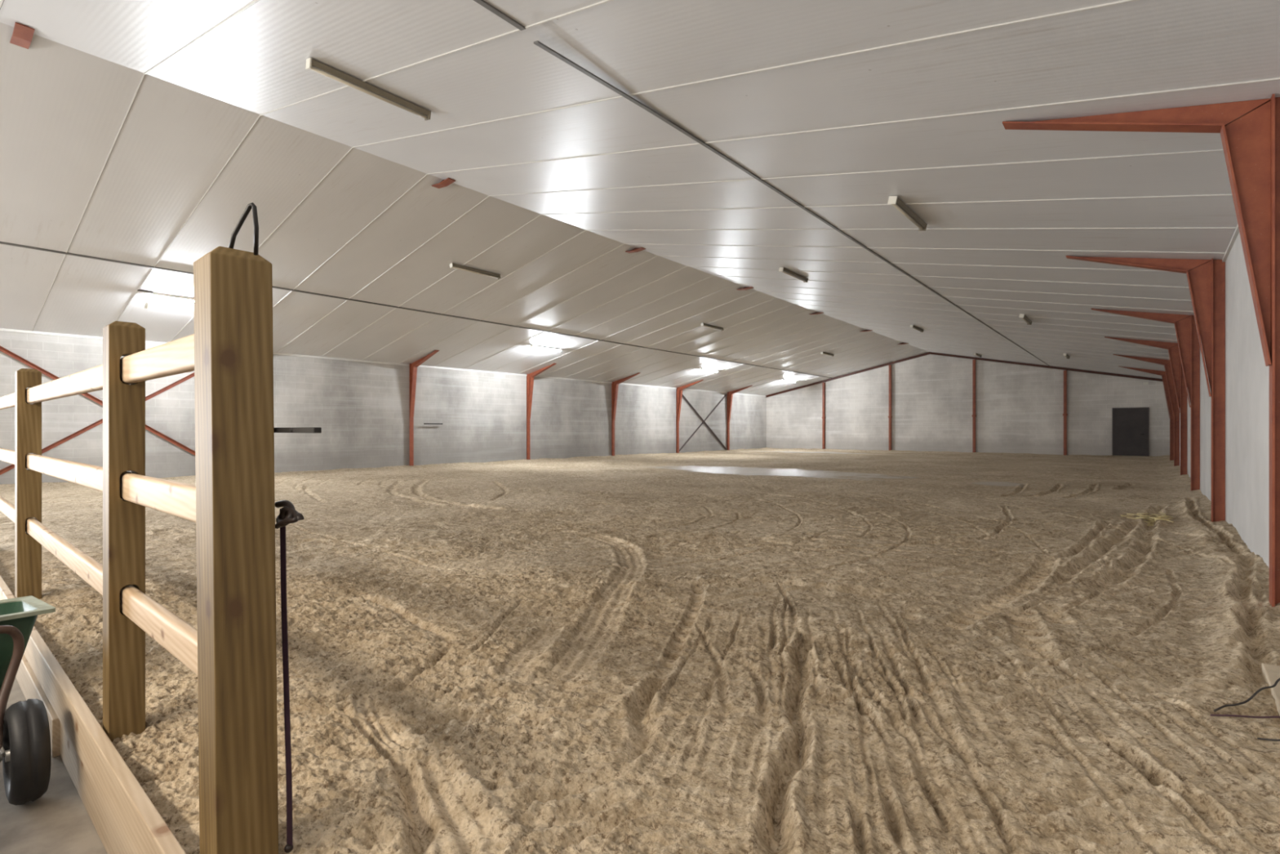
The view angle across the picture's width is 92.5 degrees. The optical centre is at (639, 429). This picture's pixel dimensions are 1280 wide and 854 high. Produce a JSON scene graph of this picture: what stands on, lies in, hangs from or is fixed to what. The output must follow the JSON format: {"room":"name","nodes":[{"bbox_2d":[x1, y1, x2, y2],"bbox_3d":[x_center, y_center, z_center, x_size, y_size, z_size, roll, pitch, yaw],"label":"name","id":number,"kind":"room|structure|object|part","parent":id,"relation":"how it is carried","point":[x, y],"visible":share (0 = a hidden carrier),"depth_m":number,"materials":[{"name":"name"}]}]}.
{"room":"sports facility","nodes":[
{"label":"sports facility","id":0,"kind":"room"},
{"bbox_2d":[0,677,107,853],"bbox_3d":[-9.364,1.643,2.981,19.726,0.200,8.620,0,0,40],"label":"floor","id":1,"kind":"structure","parent":0,"point":[58,821],"depth_m":2.41,"materials":[{"name":"concrete"}]},
{"bbox_2d":[0,595,55,804],"bbox_3d":[-3.255,1.185,2.808,1.804,0.714,0.749,0,0,40],"label":"wheelbarrow","id":2,"kind":"object","parent":1,"relation":"on","point":[25,751],"visible":1,"depth_m":2.52,"materials":[{"name":"green painted metal"},{"name":"black rubber"},{"name":"brown painted metal"}]},
{"bbox_2d":[0,601,37,689],"bbox_3d":[-3.220,1.073,2.779,0.606,0.470,0.660,0,0,40],"label":"tray","id":3,"kind":"object","parent":2,"relation":"on","point":[25,624],"depth_m":2.82,"materials":[{"name":"green metal"}]},
{"bbox_2d":[15,654,60,757],"bbox_3d":[-4.915,1.452,4.694,5.640,0.179,0.044,0,0,40],"label":"kickboard","id":4,"kind":"object","parent":1,"relation":"on","point":[31,688],"visible":0.5,"depth_m":3.22,"materials":[{"name":"brown wood"}]},
{"bbox_2d":[60,722,131,853],"bbox_3d":[-0.921,1.456,1.403,4.700,0.173,0.033,0,0,40],"label":"kickboard","id":5,"kind":"object","parent":1,"relation":"on","point":[112,839],"visible":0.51,"depth_m":2.40,"materials":[{"name":"brown wood"}]},
{"bbox_2d":[0,330,766,484],"bbox_3d":[-5.794,-0.230,22.870,0.200,3.926,43.780,0,0,40],"label":"wall","id":6,"kind":"structure","parent":0,"point":[361,409],"depth_m":20.07,"materials":[{"name":"concrete"}]},
{"bbox_2d":[0,346,195,475],"bbox_3d":[-12.443,-0.407,14.626,0.092,3.290,4.808,0,0,40],"label":"brace","id":7,"kind":"object","parent":6,"relation":"attached to","point":[2,349],"visible":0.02,"depth_m":14.19,"materials":[{"name":"red paint"}]},
{"bbox_2d":[274,426,321,432],"bbox_3d":[-0.990,0.002,1.732,0.363,0.015,0.028,0,0,40],"label":"bar","id":8,"kind":"object","parent":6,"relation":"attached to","point":[299,429],"visible":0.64,"depth_m":1.67,"materials":[{"name":"metal"}]},
{"bbox_2d":[0,328,765,396],"bbox_3d":[-3.725,-2.150,25.182,0.030,0.054,37.180,0,0,40],"label":"trim","id":9,"kind":"structure","parent":6,"relation":"attached to","point":[1,329],"depth_m":19.31,"materials":[{"name":"grey metal"}]},
{"bbox_2d":[423,422,442,424],"bbox_3d":[-7.068,-0.197,20.951,0.030,0.040,0.700,0,0,40],"label":"wall bar","id":10,"kind":"object","parent":6,"relation":"attached to","point":[424,423],"visible":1,"depth_m":20.93,"materials":[{"name":"metal"}]},
{"bbox_2d":[679,394,727,451],"bbox_3d":[3.532,-0.407,33.857,0.092,3.290,4.808,0,0,40],"label":"brace","id":11,"kind":"object","parent":6,"relation":"attached to","point":[683,397],"visible":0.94,"depth_m":33.80,"materials":[{"name":"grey metal"}]},
{"bbox_2d":[0,0,1279,395],"bbox_3d":[1.869,-3.231,16.504,20.026,2.177,43.780,0,0,40],"label":"ceiling","id":12,"kind":"structure","parent":0,"point":[144,132],"depth_m":7.95,"materials":[{"name":"white metal"}]},
{"bbox_2d":[9,22,34,48],"bbox_3d":[-6.495,-4.151,6.435,0.501,0.085,0.140,0,0,40],"label":"ridge gusset","id":13,"kind":"object","parent":12,"relation":"attached to","point":[22,35],"visible":1,"depth_m":6.40,"materials":[{"name":"red paint"}]},
{"bbox_2d":[137,289,152,308],"bbox_3d":[-10.068,-2.647,12.471,0.113,0.378,0.240,0,0,40],"label":"socket","id":14,"kind":"object","parent":12,"relation":"hanging from","point":[147,304],"visible":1,"depth_m":12.46,"materials":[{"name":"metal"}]},
{"bbox_2d":[144,302,149,308],"bbox_3d":[-10.041,-2.528,12.470,0.070,0.140,0.087,0,0,40],"label":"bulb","id":15,"kind":"object","parent":14,"relation":"attached to","point":[147,304],"depth_m":12.45,"materials":[{"name":"white glass"}]},
{"bbox_2d":[152,292,193,302],"bbox_3d":[-9.621,-2.772,13.127,0.112,0.110,1.298,0,0,40],"label":"tube light","id":16,"kind":"object","parent":12,"relation":"attached to","point":[154,295],"visible":0.57,"depth_m":12.85,"materials":[{"name":"white plastic"}]},
{"bbox_2d":[305,57,431,120],"bbox_3d":[-2.821,-3.567,6.465,0.113,0.110,1.298,0,0,40],"label":"tube light","id":17,"kind":"object","parent":12,"relation":"attached to","point":[312,64],"visible":1,"depth_m":6.38,"materials":[{"name":"white plastic"}]},
{"bbox_2d":[0,241,831,377],"bbox_3d":[-1.759,-3.075,20.623,0.045,0.029,41.480,0,0,40],"label":"trim","id":18,"kind":"structure","parent":12,"relation":"attached to","point":[1,242],"depth_m":14.48,"materials":[{"name":"grey metal"}]},
{"bbox_2d":[431,177,455,188],"bbox_3d":[-3.300,-4.151,10.281,0.501,0.085,0.140,0,0,40],"label":"ridge gusset","id":19,"kind":"object","parent":12,"relation":"attached to","point":[446,182],"visible":1,"depth_m":10.25,"materials":[{"name":"red paint"}]},
{"bbox_2d":[449,262,500,279],"bbox_3d":[-3.730,-3.598,13.928,0.113,0.110,1.298,0,0,40],"label":"tube light","id":20,"kind":"object","parent":12,"relation":"attached to","point":[451,265],"visible":1,"depth_m":13.88,"materials":[{"name":"white plastic"}]},
{"bbox_2d":[473,0,525,31],"bbox_3d":[-3.789,-3.081,1.230,0.055,0.025,9.050,0,0,40],"label":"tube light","id":21,"kind":"structure","parent":12,"relation":"attached to","point":[482,2],"depth_m":4.54,"materials":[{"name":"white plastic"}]},
{"bbox_2d":[530,344,560,351],"bbox_3d":[-3.200,-2.772,20.858,0.113,0.110,1.298,0,0,40],"label":"tube light","id":22,"kind":"object","parent":12,"relation":"attached to","point":[531,345],"visible":1,"depth_m":20.80,"materials":[{"name":"white plastic"}]},
{"bbox_2d":[625,247,645,253],"bbox_3d":[-0.105,-4.151,14.127,0.501,0.085,0.140,0,0,40],"label":"ridge gusset","id":23,"kind":"object","parent":12,"relation":"attached to","point":[634,250],"visible":1,"depth_m":14.10,"materials":[{"name":"red paint"}]},
{"bbox_2d":[700,368,718,372],"bbox_3d":[3.254,-2.772,28.627,0.112,0.110,1.298,0,0,40],"label":"tube light","id":24,"kind":"object","parent":12,"relation":"attached to","point":[702,369],"visible":1,"depth_m":28.58,"materials":[{"name":"white plastic"}]},
{"bbox_2d":[701,323,723,330],"bbox_3d":[2.545,-3.598,21.482,0.113,0.110,1.298,0,0,40],"label":"tube light","id":25,"kind":"object","parent":12,"relation":"attached to","point":[702,324],"visible":1,"depth_m":21.41,"materials":[{"name":"white plastic"}]},
{"bbox_2d":[736,286,754,290],"bbox_3d":[3.090,-4.151,17.974,0.501,0.085,0.140,0,0,40],"label":"ridge gusset","id":26,"kind":"object","parent":12,"relation":"attached to","point":[744,287],"visible":1,"depth_m":17.96,"materials":[{"name":"red paint"}]},
{"bbox_2d":[533,40,959,307],"bbox_3d":[3.606,-3.053,10.108,0.050,0.074,13.840,0,0,40],"label":"trim","id":27,"kind":"structure","parent":12,"relation":"attached to","point":[538,43],"depth_m":6.48,"materials":[{"name":"grey metal"}]},
{"bbox_2d":[783,379,795,382],"bbox_3d":[8.558,-2.772,35.012,0.112,0.110,1.298,0,0,40],"label":"tube light","id":28,"kind":"object","parent":12,"relation":"attached to","point":[788,380],"visible":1,"depth_m":34.93,"materials":[{"name":"white plastic"}]},
{"bbox_2d":[778,266,808,282],"bbox_3d":[3.556,-3.567,14.141,0.113,0.110,1.298,0,0,40],"label":"tube light","id":29,"kind":"object","parent":12,"relation":"attached to","point":[804,279],"visible":1,"depth_m":14.07,"materials":[{"name":"white plastic"}]},
{"bbox_2d":[808,311,823,315],"bbox_3d":[6.285,-4.151,21.820,0.501,0.085,0.140,0,0,40],"label":"ridge gusset","id":30,"kind":"object","parent":12,"relation":"attached to","point":[815,313],"visible":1,"depth_m":21.79,"materials":[{"name":"red paint"}]},
{"bbox_2d":[820,351,834,356],"bbox_3d":[8.934,-3.598,29.174,0.113,0.110,1.298,0,0,40],"label":"tube light","id":31,"kind":"object","parent":12,"relation":"attached to","point":[823,353],"visible":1,"depth_m":29.09,"materials":[{"name":"white plastic"}]},
{"bbox_2d":[887,195,927,231],"bbox_3d":[3.448,-2.760,7.861,0.113,0.110,1.298,0,0,40],"label":"tube light","id":32,"kind":"object","parent":12,"relation":"attached to","point":[895,201],"visible":1,"depth_m":7.76,"materials":[{"name":"white plastic"}]},
{"bbox_2d":[909,324,923,332],"bbox_3d":[9.786,-3.567,21.641,0.113,0.110,1.298,0,0,40],"label":"tube light","id":33,"kind":"object","parent":12,"relation":"attached to","point":[920,330],"visible":1,"depth_m":21.57,"materials":[{"name":"white plastic"}]},
{"bbox_2d":[958,307,1048,365],"bbox_3d":[13.932,-3.078,22.539,0.040,0.022,18.480,0,0,40],"label":"trim","id":34,"kind":"structure","parent":12,"relation":"attached to","point":[958,308],"depth_m":19.32,"materials":[{"name":"grey metal"}]},
{"bbox_2d":[1018,313,1031,324],"bbox_3d":[9.678,-2.760,15.361,0.113,0.110,1.298,0,0,40],"label":"tube light","id":35,"kind":"object","parent":12,"relation":"attached to","point":[1023,317],"visible":1,"depth_m":15.26,"materials":[{"name":"white plastic"}]},
{"bbox_2d":[1062,352,1070,359],"bbox_3d":[16.004,-2.760,22.976,0.113,0.110,1.298,0,0,40],"label":"tube light","id":36,"kind":"object","parent":12,"relation":"attached to","point":[1066,355],"visible":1,"depth_m":22.75,"materials":[{"name":"white plastic"}]},
{"bbox_2d":[0,447,1279,853],"bbox_3d":[4.528,1.321,19.704,19.726,0.441,35.060,0,0,40],"label":"floor","id":37,"kind":"structure","parent":0,"point":[766,650],"depth_m":3.30,"materials":[{"name":"beige sand"}]},
{"bbox_2d":[0,246,278,853],"bbox_3d":[-3.881,0.374,4.005,7.250,1.760,0.179,0,0,40],"label":"wooden fence","id":38,"kind":"object","parent":37,"relation":"on","point":[232,651],"visible":0.99,"depth_m":1.74,"materials":[{"name":"brown wood"}]},
{"bbox_3d":[-5.502,0.689,5.328,2.943,0.108,0.046,0,0,40],"label":"rail","id":39,"kind":"part","parent":38,"relation":"part of","materials":[{"name":"brown wood"}]},
{"bbox_3d":[-5.502,-0.243,5.328,2.943,0.108,0.046,0,0,40],"label":"rail","id":40,"kind":"part","parent":38,"relation":"part of","materials":[{"name":"brown wood"}]},
{"bbox_3d":[-5.502,0.228,5.328,2.943,0.108,0.046,0,0,40],"label":"rail","id":41,"kind":"part","parent":38,"relation":"part of","materials":[{"name":"brown wood"}]},
{"bbox_3d":[-4.374,0.410,4.379,0.125,1.686,0.125,0,0,40],"label":"post","id":42,"kind":"part","parent":38,"relation":"part of","materials":[{"name":"brown wood"}]},
{"bbox_3d":[-3.231,-0.239,3.442,2.950,0.108,0.046,0,0,40],"label":"rail","id":43,"kind":"part","parent":38,"relation":"part of","materials":[{"name":"brown wood"}]},
{"bbox_3d":[-3.231,0.227,3.442,2.950,0.108,0.046,0,0,40],"label":"rail","id":44,"kind":"part","parent":38,"relation":"part of","materials":[{"name":"brown wood"}]},
{"bbox_3d":[-3.231,0.685,3.442,2.950,0.108,0.046,0,0,40],"label":"rail","id":45,"kind":"part","parent":38,"relation":"part of","materials":[{"name":"brown wood"}]},
{"bbox_2d":[0,575,186,853],"bbox_3d":[-3.095,1.272,3.204,10.345,0.171,0.042,0,0,40],"label":"kickboard","id":46,"kind":"object","parent":38,"relation":"attached to","point":[144,830],"visible":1,"depth_m":2.27,"materials":[{"name":"brown wood"}]},
{"bbox_3d":[-2.099,0.409,2.492,0.115,1.688,0.115,0,0,40],"label":"post","id":47,"kind":"part","parent":38,"relation":"part of","materials":[{"name":"brown wood"}]},
{"bbox_3d":[-1.656,-0.241,2.134,1.135,0.108,0.046,0,0,40],"label":"rail","id":48,"kind":"part","parent":38,"relation":"part of","materials":[{"name":"brown wood"}]},
{"bbox_3d":[-1.656,0.230,2.134,1.135,0.108,0.046,0,0,40],"label":"rail","id":49,"kind":"part","parent":38,"relation":"part of","materials":[{"name":"brown wood"}]},
{"bbox_3d":[-1.656,0.689,2.134,1.135,0.108,0.046,0,0,40],"label":"rail","id":50,"kind":"part","parent":38,"relation":"part of","materials":[{"name":"brown wood"}]},
{"bbox_3d":[-1.152,0.374,1.747,0.166,1.760,0.164,0,0,40],"label":"gate post","id":51,"kind":"part","parent":38,"relation":"part of","materials":[{"name":"brown wood"}]},
{"bbox_2d":[228,202,258,255],"bbox_3d":[-1.093,-0.554,1.707,0.106,0.133,0.047,0,0,23],"label":"metal hook","id":52,"kind":"object","parent":38,"relation":"on","point":[250,206],"visible":1,"depth_m":1.69,"materials":[{"name":"black metal"}]},
{"bbox_2d":[275,499,303,853],"bbox_3d":[-1.022,0.714,1.776,0.149,1.012,0.044,0,0,40],"label":"strap","id":53,"kind":"object","parent":38,"relation":"hanging from","point":[288,514],"visible":1,"depth_m":1.78,"materials":[{"name":"leather"}]},
{"bbox_2d":[408,350,439,466],"bbox_3d":[-7.047,-0.640,19.894,1.671,3.745,0.140,0,0,40],"label":"steel column","id":54,"kind":"structure","parent":37,"relation":"on","point":[413,366],"depth_m":20.31,"materials":[{"name":"red metal"}]},
{"bbox_3d":[-7.005,-1.489,19.859,1.519,2.043,0.010,0,0,40],"label":"haunch plate","id":55,"kind":"part","parent":54,"relation":"part of","materials":[{"name":"red paint"}]},
{"bbox_2d":[526,363,556,459],"bbox_3d":[-3.852,-0.640,23.740,1.671,3.745,0.140,0,0,40],"label":"steel column","id":56,"kind":"structure","parent":37,"relation":"on","point":[530,378],"depth_m":24.15,"materials":[{"name":"red metal"}]},
{"bbox_3d":[-3.810,-1.489,23.706,1.519,2.043,0.010,0,0,40],"label":"haunch plate","id":57,"kind":"part","parent":56,"relation":"part of","materials":[{"name":"red paint"}]},
{"bbox_2d":[611,372,639,455],"bbox_3d":[-0.657,-0.640,27.586,1.671,3.745,0.140,0,0,40],"label":"steel column","id":58,"kind":"structure","parent":37,"relation":"on","point":[615,385],"depth_m":27.99,"materials":[{"name":"red metal"}]},
{"bbox_3d":[-0.616,-1.489,27.552,1.519,2.043,0.010,0,0,40],"label":"haunch plate","id":59,"kind":"part","parent":58,"relation":"part of","materials":[{"name":"red paint"}]},
{"bbox_2d":[675,379,703,453],"bbox_3d":[2.538,-0.640,31.432,1.671,3.745,0.140,0,0,40],"label":"steel column","id":60,"kind":"structure","parent":37,"relation":"on","point":[679,389],"depth_m":31.86,"materials":[{"name":"red metal"}]},
{"bbox_3d":[2.579,-1.489,31.398,1.519,2.043,0.010,0,0,40],"label":"haunch plate","id":61,"kind":"part","parent":60,"relation":"part of","materials":[{"name":"red paint"}]},
{"bbox_2d":[727,385,752,449],"bbox_3d":[5.733,-0.640,35.278,1.671,3.745,0.140,0,0,40],"label":"steel column","id":62,"kind":"structure","parent":37,"relation":"on","point":[730,394],"depth_m":35.70,"materials":[{"name":"red metal"}]},
{"bbox_3d":[5.774,-1.489,35.244,1.519,2.043,0.010,0,0,40],"label":"haunch plate","id":63,"kind":"part","parent":62,"relation":"part of","materials":[{"name":"red paint"}]},
{"bbox_2d":[1002,93,1279,607],"bbox_3d":[3.642,-0.640,4.515,1.671,3.745,0.140,0,0,40],"label":"steel column","id":64,"kind":"structure","parent":37,"relation":"on","point":[1249,131],"depth_m":4.09,"materials":[{"name":"red metal"}]},
{"bbox_3d":[3.600,-1.489,4.549,1.519,2.043,0.010,0,0,40],"label":"haunch plate","id":65,"kind":"part","parent":64,"relation":"part of","materials":[{"name":"red paint"}]},
{"bbox_2d":[1066,255,1225,521],"bbox_3d":[6.837,-0.640,8.361,1.671,3.745,0.140,0,0,40],"label":"steel column","id":66,"kind":"structure","parent":37,"relation":"on","point":[1206,278],"depth_m":7.88,"materials":[{"name":"red metal"}]},
{"bbox_3d":[6.795,-1.489,8.395,1.519,2.043,0.010,0,0,40],"label":"haunch plate","id":67,"kind":"part","parent":66,"relation":"part of","materials":[{"name":"red paint"}]},
{"bbox_2d":[1091,308,1199,490],"bbox_3d":[10.032,-0.640,12.207,1.671,3.745,0.140,0,0,40],"label":"steel column","id":68,"kind":"structure","parent":37,"relation":"on","point":[1185,327],"depth_m":11.73,"materials":[{"name":"red metal"}]},
{"bbox_3d":[9.990,-1.489,12.242,1.519,2.043,0.010,0,0,40],"label":"haunch plate","id":69,"kind":"part","parent":68,"relation":"part of","materials":[{"name":"red paint"}]},
{"bbox_2d":[1104,336,1186,475],"bbox_3d":[13.227,-0.640,16.053,1.671,3.745,0.140,0,0,40],"label":"steel column","id":70,"kind":"structure","parent":37,"relation":"on","point":[1173,348],"depth_m":15.60,"materials":[{"name":"red metal"}]},
{"bbox_3d":[13.185,-1.489,16.088,1.519,2.043,0.010,0,0,40],"label":"haunch plate","id":71,"kind":"part","parent":70,"relation":"part of","materials":[{"name":"red paint"}]},
{"bbox_2d":[1112,354,1179,466],"bbox_3d":[16.422,-0.640,19.899,1.671,3.745,0.140,0,0,40],"label":"steel column","id":72,"kind":"structure","parent":37,"relation":"on","point":[1166,363],"depth_m":19.45,"materials":[{"name":"red metal"}]},
{"bbox_3d":[16.380,-1.489,19.934,1.519,2.043,0.010,0,0,40],"label":"haunch plate","id":73,"kind":"part","parent":72,"relation":"part of","materials":[{"name":"red paint"}]},
{"bbox_2d":[1118,365,1173,460],"bbox_3d":[19.616,-0.640,23.745,1.671,3.745,0.140,0,0,40],"label":"steel column","id":74,"kind":"structure","parent":37,"relation":"on","point":[1162,373],"depth_m":23.31,"materials":[{"name":"red metal"}]},
{"bbox_3d":[19.575,-1.489,23.780,1.519,2.043,0.010,0,0,40],"label":"haunch plate","id":75,"kind":"part","parent":74,"relation":"part of","materials":[{"name":"red paint"}]},
{"bbox_2d":[1120,511,1173,525],"bbox_3d":[7.004,1.228,8.467,0.568,0.128,1.064,0,0,40],"label":"tuft","id":76,"kind":"object","parent":37,"relation":"on","point":[1148,517],"visible":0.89,"depth_m":8.40,"materials":[{"name":"beige plant"}]},
{"bbox_2d":[1209,714,1279,718],"bbox_3d":[2.668,1.178,2.483,0.567,0.058,0.040,0,0,17],"label":"loose wire","id":77,"kind":"object","parent":37,"relation":"on","point":[1224,715],"visible":1,"depth_m":2.52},
{"bbox_2d":[1213,677,1279,711],"bbox_3d":[2.902,1.138,2.773,0.956,0.137,0.040,0,0,-21],"label":"loose wire","id":78,"kind":"object","parent":37,"relation":"on","point":[1256,692],"visible":1,"depth_m":2.66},
{"bbox_2d":[1257,737,1279,741],"bbox_3d":[2.544,1.190,2.312,0.300,0.053,0.059,0,0,28],"label":"loose wire","id":79,"kind":"object","parent":37,"relation":"on","point":[1258,738],"visible":1,"depth_m":2.36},
{"bbox_2d":[1261,662,1279,715],"bbox_3d":[2.709,1.226,2.361,0.300,0.090,1.700,0,0,41],"label":"plank","id":80,"kind":"object","parent":37,"relation":"on","point":[1269,676],"visible":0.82,"depth_m":2.93,"materials":[{"name":"beige wood"}]},
{"bbox_2d":[766,354,1169,456],"bbox_3d":[15.793,-1.233,33.266,19.726,5.932,0.200,0,0,40],"label":"wall","id":81,"kind":"structure","parent":0,"point":[1020,408],"depth_m":32.06,"materials":[{"name":"concrete"}]},
{"bbox_2d":[822,382,825,448],"bbox_3d":[11.089,-0.805,36.949,0.180,4.075,0.135,0,0,40],"label":"post","id":82,"kind":"object","parent":81,"relation":"attached to","point":[823,383],"visible":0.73,"depth_m":36.91,"materials":[{"name":"red metal"}]},
{"bbox_2d":[888,364,892,450],"bbox_3d":[14.081,-1.204,34.463,0.180,4.874,0.135,0,0,40],"label":"post","id":83,"kind":"object","parent":81,"relation":"attached to","point":[890,416],"visible":0.73,"depth_m":34.43,"materials":[{"name":"red metal"}]},
{"bbox_2d":[765,351,1162,397],"bbox_3d":[15.681,-3.128,33.131,19.704,2.130,0.130,0,0,40],"label":"rafter","id":84,"kind":"object","parent":81,"relation":"attached to","point":[928,353],"visible":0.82,"depth_m":31.75,"materials":[{"name":"metal"}]},
{"bbox_2d":[972,359,976,452],"bbox_3d":[17.335,-1.197,31.760,0.180,4.861,0.135,0,0,40],"label":"post","id":85,"kind":"object","parent":81,"relation":"attached to","point":[974,415],"visible":0.73,"depth_m":31.71,"materials":[{"name":"red metal"}]},
{"bbox_2d":[1062,369,1067,455],"bbox_3d":[20.327,-0.798,29.275,0.180,4.062,0.135,0,0,40],"label":"post","id":86,"kind":"object","parent":81,"relation":"attached to","point":[1064,414],"visible":1,"depth_m":29.22,"materials":[{"name":"red metal"}]},
{"bbox_2d":[1111,407,1149,456],"bbox_3d":[22.207,0.118,27.727,1.310,2.230,0.119,0,0,40],"label":"door","id":87,"kind":"structure","parent":81,"relation":"in","point":[1130,425],"depth_m":27.71,"materials":[{"name":"metal"}]},
{"bbox_2d":[1179,232,1269,568],"bbox_3d":[9.533,-0.230,10.138,0.200,3.926,43.780,0,0,40],"label":"wall","id":88,"kind":"structure","parent":0,"point":[1246,374],"depth_m":6.49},
{"bbox_2d":[1222,224,1239,262],"bbox_3d":[9.381,-2.160,10.135,0.030,0.034,43.580,0,0,40],"label":"trim","id":89,"kind":"structure","parent":88,"relation":"attached to","point":[1237,229],"depth_m":7.09,"materials":[{"name":"white metal"}]}
]}

